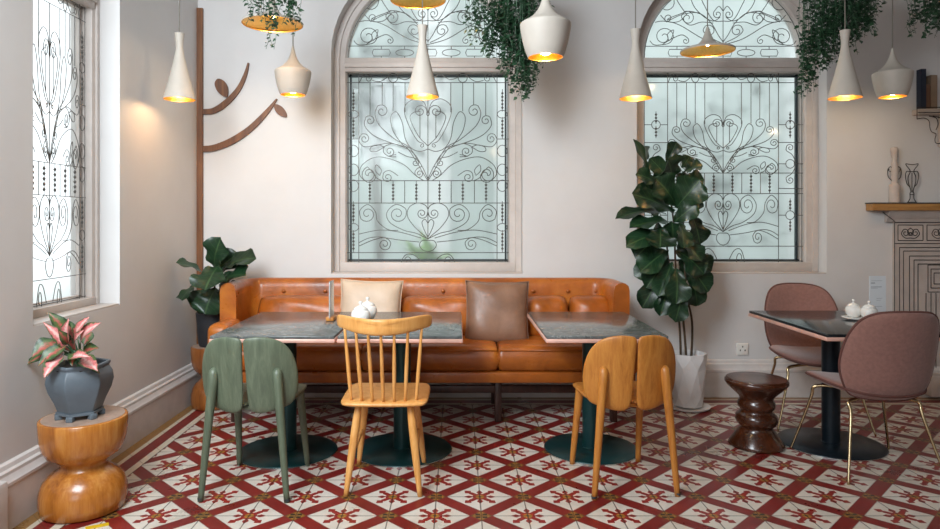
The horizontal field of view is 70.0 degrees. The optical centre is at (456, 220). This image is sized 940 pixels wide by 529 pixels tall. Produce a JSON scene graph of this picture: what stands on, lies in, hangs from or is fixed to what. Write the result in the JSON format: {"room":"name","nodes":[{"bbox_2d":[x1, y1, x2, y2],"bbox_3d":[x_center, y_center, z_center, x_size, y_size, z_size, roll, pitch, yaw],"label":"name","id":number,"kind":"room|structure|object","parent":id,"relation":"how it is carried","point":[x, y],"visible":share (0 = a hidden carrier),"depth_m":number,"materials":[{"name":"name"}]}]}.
{"room":"cafe","nodes":[
{"label":"cafe","id":0,"kind":"room"},
{"bbox_2d":[0,0,197,463],"bbox_3d":[-2.110,-0.630,0.900,0.320,3.900,8.300,0,0,0],"label":"wall","id":1,"kind":"structure","parent":0,"point":[148,142],"depth_m":3.94,"materials":[{"name":"paint"}]},
{"bbox_2d":[0,481,7,528],"bbox_3d":[-1.915,1.200,2.620,0.090,0.240,0.380,0,0,0],"label":"trim","id":2,"kind":"structure","parent":1,"relation":"attached to","point":[3,484],"depth_m":2.77,"materials":[{"name":"paint"}]},
{"bbox_2d":[33,0,118,325],"bbox_3d":[-2.090,-0.614,3.483,0.274,2.202,0.790,0,0,0],"label":"window","id":3,"kind":"structure","parent":1,"relation":"in","point":[66,33],"depth_m":3.68,"materials":[{"name":"glass"}]},
{"bbox_2d":[33,0,85,306],"bbox_3d":[-2.115,-0.367,3.483,0.004,1.697,0.674,0,0,0],"label":"grille","id":4,"kind":"object","parent":3,"relation":"attached to","point":[81,151],"depth_m":3.69,"materials":[{"name":"metal"}]},
{"bbox_2d":[0,363,200,528],"bbox_3d":[-1.927,1.180,3.925,0.047,0.280,2.250,0,0,0],"label":"baseboard","id":5,"kind":"structure","parent":1,"relation":"attached to","point":[152,406],"depth_m":3.93,"materials":[{"name":"paint"}]},
{"bbox_2d":[13,397,939,528],"bbox_3d":[1.625,1.370,1.000,7.150,0.100,8.100,0,0,0],"label":"floor","id":6,"kind":"structure","parent":0,"point":[495,475],"depth_m":3.45,"materials":[{"name":"tile"}]},
{"bbox_2d":[37,405,127,523],"bbox_3d":[-1.716,1.107,3.085,0.368,0.426,0.368,0,0,0],"label":"stump side table","id":7,"kind":"object","parent":6,"relation":"on","point":[86,486],"visible":0.94,"depth_m":2.96,"materials":[{"name":"brown wood"}]},
{"bbox_2d":[27,312,113,422],"bbox_3d":[-1.776,0.653,3.044,0.416,0.483,0.329,0,0,0],"label":"potted aglaonema","id":8,"kind":"object","parent":7,"relation":"on","point":[79,385],"visible":1,"depth_m":2.99,"materials":[{"name":"grey ceramic"}]},
{"bbox_2d":[45,357,113,422],"bbox_3d":[-1.724,0.770,3.070,0.250,0.248,0.277,0,0,0],"label":"planter","id":9,"kind":"object","parent":8,"relation":"attached to","point":[75,390],"depth_m":2.99,"materials":[{"name":"grey ceramic"}]},
{"bbox_2d":[85,522,108,528],"bbox_3d":[-1.555,1.319,2.900,0.090,0.002,0.030,0,0,-29],"label":"tape","id":10,"kind":"object","parent":6,"relation":"on","point":[107,523],"visible":1,"depth_m":2.90,"materials":[{"name":"yellow plastic"}]},
{"bbox_2d":[191,344,219,410],"bbox_3d":[-1.742,1.102,4.780,0.290,0.436,0.290,0,0,0],"label":"stump side table","id":11,"kind":"object","parent":6,"relation":"on","point":[198,397],"visible":0.29,"depth_m":4.66,"materials":[{"name":"orange wood"}]},
{"bbox_2d":[176,237,255,346],"bbox_3d":[-1.685,0.496,4.623,0.502,0.776,0.413,0,0,36],"label":"fiddle leaf fig","id":12,"kind":"object","parent":11,"relation":"on","point":[206,302],"visible":0.88,"depth_m":4.61,"materials":[{"name":"green plant"}]},
{"bbox_2d":[196,312,219,346],"bbox_3d":[-1.742,0.767,4.780,0.226,0.235,0.226,0,0,0],"label":"pot","id":13,"kind":"object","parent":12,"relation":"attached to","point":[203,321],"depth_m":4.68,"materials":[{"name":"black ceramic"}]},
{"bbox_2d":[197,337,309,502],"bbox_3d":[-0.997,0.933,3.383,0.468,0.780,0.512,0,0,2],"label":"chair","id":14,"kind":"object","parent":6,"relation":"on","point":[271,370],"visible":1,"depth_m":3.16,"materials":[{"name":"green wood"}]},
{"bbox_2d":[209,312,350,469],"bbox_3d":[-0.942,0.953,3.870,0.640,0.735,0.920,0,0,0],"label":"pedestal table","id":15,"kind":"object","parent":6,"relation":"on","point":[290,328],"visible":0.77,"depth_m":3.78,"materials":[{"name":"stone"}]},
{"bbox_2d":[326,280,336,320],"bbox_3d":[-0.741,0.468,3.960,0.045,0.232,0.135,0,0,0],"label":"menu stand","id":16,"kind":"object","parent":15,"relation":"on","point":[331,317],"visible":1,"depth_m":3.94,"materials":[{"name":"white plastic"}]},
{"bbox_2d":[337,315,431,496],"bbox_3d":[-0.355,0.887,3.377,0.466,0.870,0.548,0,0,0],"label":"spindle chair","id":17,"kind":"object","parent":6,"relation":"on","point":[361,396],"visible":1,"depth_m":3.23,"materials":[{"name":"brown wood"}]},
{"bbox_2d":[337,312,462,467],"bbox_3d":[-0.291,0.953,3.870,0.642,0.735,0.920,0,0,0],"label":"pedestal table","id":18,"kind":"object","parent":6,"relation":"on","point":[391,450],"visible":0.72,"depth_m":3.82,"materials":[{"name":"stone"}]},
{"bbox_2d":[351,301,369,318],"bbox_3d":[-0.552,0.521,3.840,0.110,0.126,0.110,0,0,0],"label":"jar","id":19,"kind":"object","parent":18,"relation":"on","point":[360,311],"visible":0.82,"depth_m":3.80,"materials":[{"name":"white ceramic"}]},
{"bbox_2d":[362,297,376,318],"bbox_3d":[-0.536,0.519,4.020,0.114,0.130,0.114,0,0,0],"label":"jar","id":20,"kind":"object","parent":18,"relation":"on","point":[371,307],"visible":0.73,"depth_m":3.99,"materials":[{"name":"white ceramic"}]},
{"bbox_2d":[208,278,637,421],"bbox_3d":[-0.215,0.867,4.590,2.730,0.907,0.760,0,0,0],"label":"sofa","id":21,"kind":"object","parent":6,"relation":"on","point":[531,359],"visible":0.4,"depth_m":4.40,"materials":[{"name":"orange leather"}]},
{"bbox_2d":[257,295,340,313],"bbox_3d":[-1.020,0.675,4.699,0.760,0.305,0.271,0,0,0],"label":"cushion","id":22,"kind":"object","parent":21,"relation":"on","point":[267,303],"depth_m":4.61,"materials":[{"name":"orange leather"}]},
{"bbox_2d":[242,341,364,370],"bbox_3d":[-1.045,0.873,4.585,0.892,0.181,0.660,0,0,0],"label":"seat cushion","id":23,"kind":"object","parent":21,"relation":"on","point":[310,356],"depth_m":4.26,"materials":[{"name":"orange leather"}]},
{"bbox_2d":[341,279,402,311],"bbox_3d":[-0.594,0.603,4.599,0.448,0.409,0.182,0,0,0],"label":"throw pillow","id":24,"kind":"object","parent":21,"relation":"on","point":[386,296],"visible":0.49,"depth_m":4.56,"materials":[{"name":"beige leather"}]},
{"bbox_2d":[360,335,499,370],"bbox_3d":[-0.173,0.873,4.585,0.895,0.181,0.660,0,0,0],"label":"seat cushion","id":25,"kind":"object","parent":21,"relation":"on","point":[469,355],"depth_m":4.26,"materials":[{"name":"orange leather"}]},
{"bbox_2d":[400,295,465,334],"bbox_3d":[-0.090,0.675,4.701,0.620,0.305,0.272,0,0,0],"label":"cushion","id":26,"kind":"object","parent":21,"relation":"on","point":[409,303],"depth_m":4.61,"materials":[{"name":"orange leather"}]},
{"bbox_2d":[465,280,528,343],"bbox_3d":[0.270,0.621,4.530,0.446,0.439,0.196,0,0,0],"label":"throw pillow","id":27,"kind":"object","parent":21,"relation":"on","point":[496,312],"visible":0.92,"depth_m":4.47,"materials":[{"name":"brown leather"}]},
{"bbox_2d":[496,335,581,370],"bbox_3d":[0.656,0.873,4.585,0.809,0.181,0.660,0,0,0],"label":"seat cushion","id":28,"kind":"object","parent":21,"relation":"on","point":[532,353],"depth_m":4.27,"materials":[{"name":"orange leather"}]},
{"bbox_2d":[528,295,568,335],"bbox_3d":[0.623,0.675,4.702,0.325,0.305,0.273,0,0,0],"label":"cushion","id":29,"kind":"object","parent":21,"relation":"on","point":[536,303],"depth_m":4.61,"materials":[{"name":"orange leather"}]},
{"bbox_2d":[568,295,608,311],"bbox_3d":[0.930,0.675,4.699,0.310,0.305,0.275,0,0,0],"label":"cushion","id":30,"kind":"object","parent":21,"relation":"on","point":[576,303],"depth_m":4.62,"materials":[{"name":"orange leather"}]},
{"bbox_2d":[527,312,667,465],"bbox_3d":[0.766,0.953,3.870,0.628,0.735,0.920,0,0,0],"label":"pedestal table","id":31,"kind":"object","parent":6,"relation":"on","point":[586,328],"visible":0.76,"depth_m":3.82,"materials":[{"name":"stone"}]},
{"bbox_2d":[569,335,680,500],"bbox_3d":[0.833,0.933,3.427,0.468,0.780,0.512,0,0,-6],"label":"chair","id":32,"kind":"object","parent":6,"relation":"on","point":[608,382],"visible":1,"depth_m":3.21,"materials":[{"name":"brown wood"}]},
{"bbox_2d":[615,139,713,412],"bbox_3d":[1.444,0.377,4.671,0.743,1.886,0.445,0,0,0],"label":"fiddle leaf fig","id":33,"kind":"object","parent":6,"relation":"on","point":[665,289],"visible":0.99,"depth_m":4.59,"materials":[{"name":"plant"}]},
{"bbox_2d":[672,349,706,408],"bbox_3d":[1.632,1.114,4.740,0.253,0.368,0.253,0,0,0],"label":"pot","id":34,"kind":"object","parent":33,"relation":"attached to","point":[689,384],"depth_m":4.65,"materials":[{"name":"white ceramic"}]},
{"bbox_2d":[724,372,789,453],"bbox_3d":[1.762,1.121,3.950,0.352,0.398,0.352,0,0,0],"label":"stool","id":35,"kind":"object","parent":6,"relation":"on","point":[757,391],"visible":1,"depth_m":3.86,"materials":[{"name":"brown wood"}]},
{"bbox_2d":[764,283,876,436],"bbox_3d":[2.343,0.880,4.467,0.576,0.884,0.637,0,0,10],"label":"shell chair","id":36,"kind":"object","parent":6,"relation":"on","point":[802,349],"visible":0.56,"depth_m":4.64,"materials":[{"name":"fabric"}]},
{"bbox_2d":[748,311,939,461],"bbox_3d":[2.230,0.953,3.925,0.650,0.735,0.930,0,0,0],"label":"pedestal table","id":37,"kind":"object","parent":6,"relation":"on","point":[828,441],"visible":0.83,"depth_m":3.92,"materials":[{"name":"black metal"}]},
{"bbox_2d":[841,315,862,319],"bbox_3d":[2.396,0.576,3.990,0.189,0.014,0.109,0,0,0],"label":"serving dish","id":38,"kind":"object","parent":37,"relation":"on","point":[844,316],"visible":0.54,"depth_m":4.00,"materials":[{"name":"white ceramic"}]},
{"bbox_2d":[845,299,860,316],"bbox_3d":[2.381,0.522,4.030,0.092,0.105,0.092,0,0,0],"label":"jar","id":39,"kind":"object","parent":38,"relation":"on","point":[852,309],"visible":0.95,"depth_m":4.00,"materials":[{"name":"white ceramic"}]},
{"bbox_2d":[860,301,877,316],"bbox_3d":[2.428,0.522,3.955,0.092,0.105,0.092,0,0,0],"label":"jar","id":40,"kind":"object","parent":38,"relation":"on","point":[867,309],"visible":0.77,"depth_m":3.93,"materials":[{"name":"white ceramic"}]},
{"bbox_2d":[869,276,885,311],"bbox_3d":[2.582,0.461,4.120,0.120,0.247,0.050,0,0,-7],"label":"menu card","id":41,"kind":"object","parent":37,"relation":"on","point":[877,284],"visible":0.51,"depth_m":4.12,"materials":[{"name":"white paper"}]},
{"bbox_2d":[790,311,939,484],"bbox_3d":[2.211,0.880,3.575,0.576,0.884,0.637,0,0,1],"label":"shell chair","id":42,"kind":"object","parent":6,"relation":"on","point":[887,356],"visible":1,"depth_m":3.35,"materials":[{"name":"fabric"}]},
{"bbox_2d":[865,202,939,396],"bbox_3d":[3.999,0.591,4.994,1.861,1.457,0.112,0,0,0],"label":"fireplace","id":43,"kind":"object","parent":6,"relation":"on","point":[915,225],"visible":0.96,"depth_m":5.03,"materials":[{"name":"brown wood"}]},
{"bbox_2d":[887,147,901,201],"bbox_3d":[3.263,-0.345,5.005,0.080,0.416,0.074,0,0,-43],"label":"candlestick","id":44,"kind":"object","parent":43,"relation":"on","point":[894,187],"visible":0.98,"depth_m":4.99,"materials":[{"name":"ceramic"}]},
{"bbox_2d":[866,204,939,210],"bbox_3d":[3.999,-0.103,5.003,1.851,0.052,0.090,0,0,0],"label":"mantel shelf","id":45,"kind":"object","parent":43,"relation":"attached to","point":[869,207],"depth_m":4.96,"materials":[{"name":"brown wood"}]},
{"bbox_2d":[905,163,918,201],"bbox_3d":[3.397,-0.283,5.010,0.103,0.295,0.006,0,0,0],"label":"urn","id":46,"kind":"object","parent":43,"relation":"on","point":[906,163],"visible":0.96,"depth_m":5.01,"materials":[{"name":"black"}]},
{"bbox_2d":[198,0,939,358],"bbox_3d":[1.615,-0.630,5.210,7.770,3.900,0.320,0,0,0],"label":"wall","id":47,"kind":"structure","parent":0,"point":[270,192],"depth_m":5.05,"materials":[{"name":"paint"}]},
{"bbox_2d":[197,8,286,343],"bbox_3d":[-1.626,-0.288,5.036,0.700,2.617,0.024,0,0,0],"label":"tree decoration","id":48,"kind":"object","parent":47,"relation":"attached to","point":[221,86],"visible":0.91,"depth_m":5.03,"materials":[{"name":"brown wood"}]},
{"bbox_2d":[331,0,522,273],"bbox_3d":[-0.226,-0.787,5.190,1.441,2.376,0.274,0,0,0],"label":"window","id":49,"kind":"structure","parent":47,"relation":"in","point":[433,186],"depth_m":5.29,"materials":[{"name":"glass"}]},
{"bbox_2d":[347,73,508,261],"bbox_3d":[-0.226,-0.402,5.215,1.255,1.498,0.019,0,0,0],"label":"grille","id":50,"kind":"object","parent":49,"relation":"attached to","point":[427,112],"depth_m":5.21,"materials":[{"name":"metal"}]},
{"bbox_2d":[348,0,507,57],"bbox_3d":[-0.226,-1.572,5.215,1.255,0.628,0.006,0,0,0],"label":"grille","id":51,"kind":"object","parent":49,"relation":"attached to","point":[370,2],"depth_m":5.21,"materials":[{"name":"metal"}]},
{"bbox_2d":[301,359,939,396],"bbox_3d":[1.625,1.180,5.033,7.150,0.280,0.034,0,0,0],"label":"baseboard","id":52,"kind":"structure","parent":47,"relation":"attached to","point":[801,384],"depth_m":5.02,"materials":[{"name":"paint"}]},
{"bbox_2d":[637,0,825,273],"bbox_3d":[2.068,-0.783,5.190,1.426,2.369,0.274,0,0,0],"label":"window","id":53,"kind":"structure","parent":47,"relation":"in","point":[738,113],"depth_m":5.29,"materials":[{"name":"glass"}]},
{"bbox_2d":[644,0,800,57],"bbox_3d":[2.068,-1.568,5.215,1.240,0.620,0.006,0,0,0],"label":"grille","id":54,"kind":"object","parent":53,"relation":"attached to","point":[783,7],"depth_m":5.21,"materials":[{"name":"metal"}]},
{"bbox_2d":[644,73,802,261],"bbox_3d":[2.068,-0.394,5.215,1.240,1.515,0.019,0,0,0],"label":"grille","id":55,"kind":"object","parent":53,"relation":"attached to","point":[801,98],"depth_m":5.21,"materials":[{"name":"metal"}]},
{"bbox_2d":[736,343,747,354],"bbox_3d":[2.144,0.963,5.042,0.088,0.088,0.014,0,0,0],"label":"wall socket","id":56,"kind":"object","parent":47,"relation":"attached to","point":[741,348],"visible":1,"depth_m":5.04,"materials":[{"name":"plastic"}]},
{"bbox_2d":[912,107,939,146],"bbox_3d":[3.812,-0.699,5.006,0.821,0.292,0.087,0,0,0],"label":"wall shelf","id":57,"kind":"object","parent":47,"relation":"attached to","point":[934,113],"visible":1,"depth_m":5.00,"materials":[{"name":"paint"}]},
{"bbox_2d":[916,69,925,108],"bbox_3d":[3.473,-0.983,5.019,0.036,0.300,0.055,0,0,0],"label":"book","id":58,"kind":"object","parent":57,"relation":"on","point":[921,73],"visible":0.88,"depth_m":4.99,"materials":[{"name":"blue fabric"}]},
{"bbox_2d":[926,84,929,108],"bbox_3d":[3.509,-0.925,5.021,0.034,0.185,0.050,0,0,0],"label":"book","id":59,"kind":"object","parent":57,"relation":"on","point":[927,85],"visible":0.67,"depth_m":5.00,"materials":[{"name":"brown paper"}]},
{"bbox_2d":[926,75,936,108],"bbox_3d":[3.553,-0.960,5.021,0.050,0.255,0.050,0,0,0],"label":"book","id":60,"kind":"object","parent":57,"relation":"on","point":[931,79],"visible":0.81,"depth_m":5.00,"materials":[{"name":"beige fabric"}]},
{"bbox_3d":[1.625,-2.640,1.000,7.950,0.120,8.900,0,0,0],"label":"ceiling","id":61,"kind":"structure","parent":0,"visible":0},
{"bbox_2d":[163,0,195,101],"bbox_3d":[-1.729,-1.669,4.181,0.191,1.823,0.191,0,0,0],"label":"pendant lamp","id":62,"kind":"object","parent":61,"relation":"hanging from","point":[179,88],"visible":1,"depth_m":4.14,"materials":[{"name":"white metal"}]},
{"bbox_2d":[241,0,302,32],"bbox_3d":[-1.117,-1.885,4.063,0.362,1.390,0.362,0,0,0],"label":"pendant lamp","id":63,"kind":"object","parent":61,"relation":"hanging from","point":[257,24],"visible":0.62,"depth_m":4.13,"materials":[{"name":"gold metal"}]},
{"bbox_2d":[243,0,303,47],"bbox_3d":[-1.005,-1.758,3.662,0.306,1.645,0.224,0,0,-28],"label":"trailing plant","id":64,"kind":"object","parent":61,"relation":"hanging from","point":[291,3],"visible":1,"depth_m":3.66,"materials":[{"name":"green plant"}]},
{"bbox_2d":[274,7,310,96],"bbox_3d":[-1.095,-1.711,4.481,0.240,1.739,0.240,0,0,0],"label":"pendant lamp","id":65,"kind":"object","parent":61,"relation":"hanging from","point":[293,79],"visible":1,"depth_m":4.40,"materials":[{"name":"white metal"}]},
{"bbox_2d":[390,0,445,8],"bbox_3d":[-0.253,-2.004,4.345,0.362,1.152,0.362,0,0,0],"label":"pendant lamp","id":66,"kind":"object","parent":61,"relation":"hanging from","point":[410,4],"visible":0.99,"depth_m":4.47,"materials":[{"name":"gold metal"}]},
{"bbox_2d":[406,0,438,99],"bbox_3d":[-0.199,-1.647,3.868,0.191,1.865,0.191,0,0,0],"label":"pendant lamp","id":67,"kind":"object","parent":61,"relation":"hanging from","point":[422,85],"visible":1,"depth_m":3.83,"materials":[{"name":"white metal"}]},
{"bbox_2d":[463,0,553,101],"bbox_3d":[0.324,-1.673,4.299,0.584,1.813,0.325,0,0,0],"label":"trailing plant","id":68,"kind":"object","parent":61,"relation":"hanging from","point":[510,25],"visible":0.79,"depth_m":4.24,"materials":[{"name":"green plant"}]},
{"bbox_2d":[520,0,570,61],"bbox_3d":[0.420,-1.678,3.185,0.240,1.804,0.240,0,0,0],"label":"pendant lamp","id":69,"kind":"object","parent":61,"relation":"hanging from","point":[545,34],"visible":1,"depth_m":3.10,"materials":[{"name":"white metal"}]},
{"bbox_2d":[619,0,651,100],"bbox_3d":[1.063,-1.655,3.998,0.191,1.850,0.191,0,0,0],"label":"pendant lamp","id":70,"kind":"object","parent":61,"relation":"hanging from","point":[635,87],"visible":1,"depth_m":3.96,"materials":[{"name":"white metal"}]},
{"bbox_2d":[680,0,735,57],"bbox_3d":[1.728,-1.875,4.630,0.362,1.410,0.362,0,0,0],"label":"pendant lamp","id":71,"kind":"object","parent":61,"relation":"hanging from","point":[707,47],"visible":1,"depth_m":4.68,"materials":[{"name":"gold metal"}]},
{"bbox_2d":[793,0,886,96],"bbox_3d":[2.499,-1.699,4.384,0.576,1.763,0.337,0,0,0],"label":"trailing plant","id":72,"kind":"object","parent":61,"relation":"hanging from","point":[854,10],"visible":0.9,"depth_m":4.33,"materials":[{"name":"green plant"}]},
{"bbox_2d":[827,0,862,100],"bbox_3d":[2.365,-1.665,4.091,0.191,1.830,0.191,0,0,0],"label":"pendant lamp","id":73,"kind":"object","parent":61,"relation":"hanging from","point":[845,85],"visible":1,"depth_m":4.06,"materials":[{"name":"white metal"}]},
{"bbox_2d":[871,0,913,98],"bbox_3d":[2.898,-1.702,4.465,0.240,1.755,0.240,0,0,0],"label":"pendant lamp","id":74,"kind":"object","parent":61,"relation":"hanging from","point":[894,80],"visible":1,"depth_m":4.40,"materials":[{"name":"white metal"}]},
{"bbox_2d":[905,0,939,38],"bbox_3d":[3.218,-1.886,4.423,0.427,1.388,0.295,0,0,0],"label":"trailing plant","id":75,"kind":"object","parent":61,"relation":"hanging from","point":[931,10],"visible":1,"depth_m":4.42,"materials":[{"name":"green plant"}]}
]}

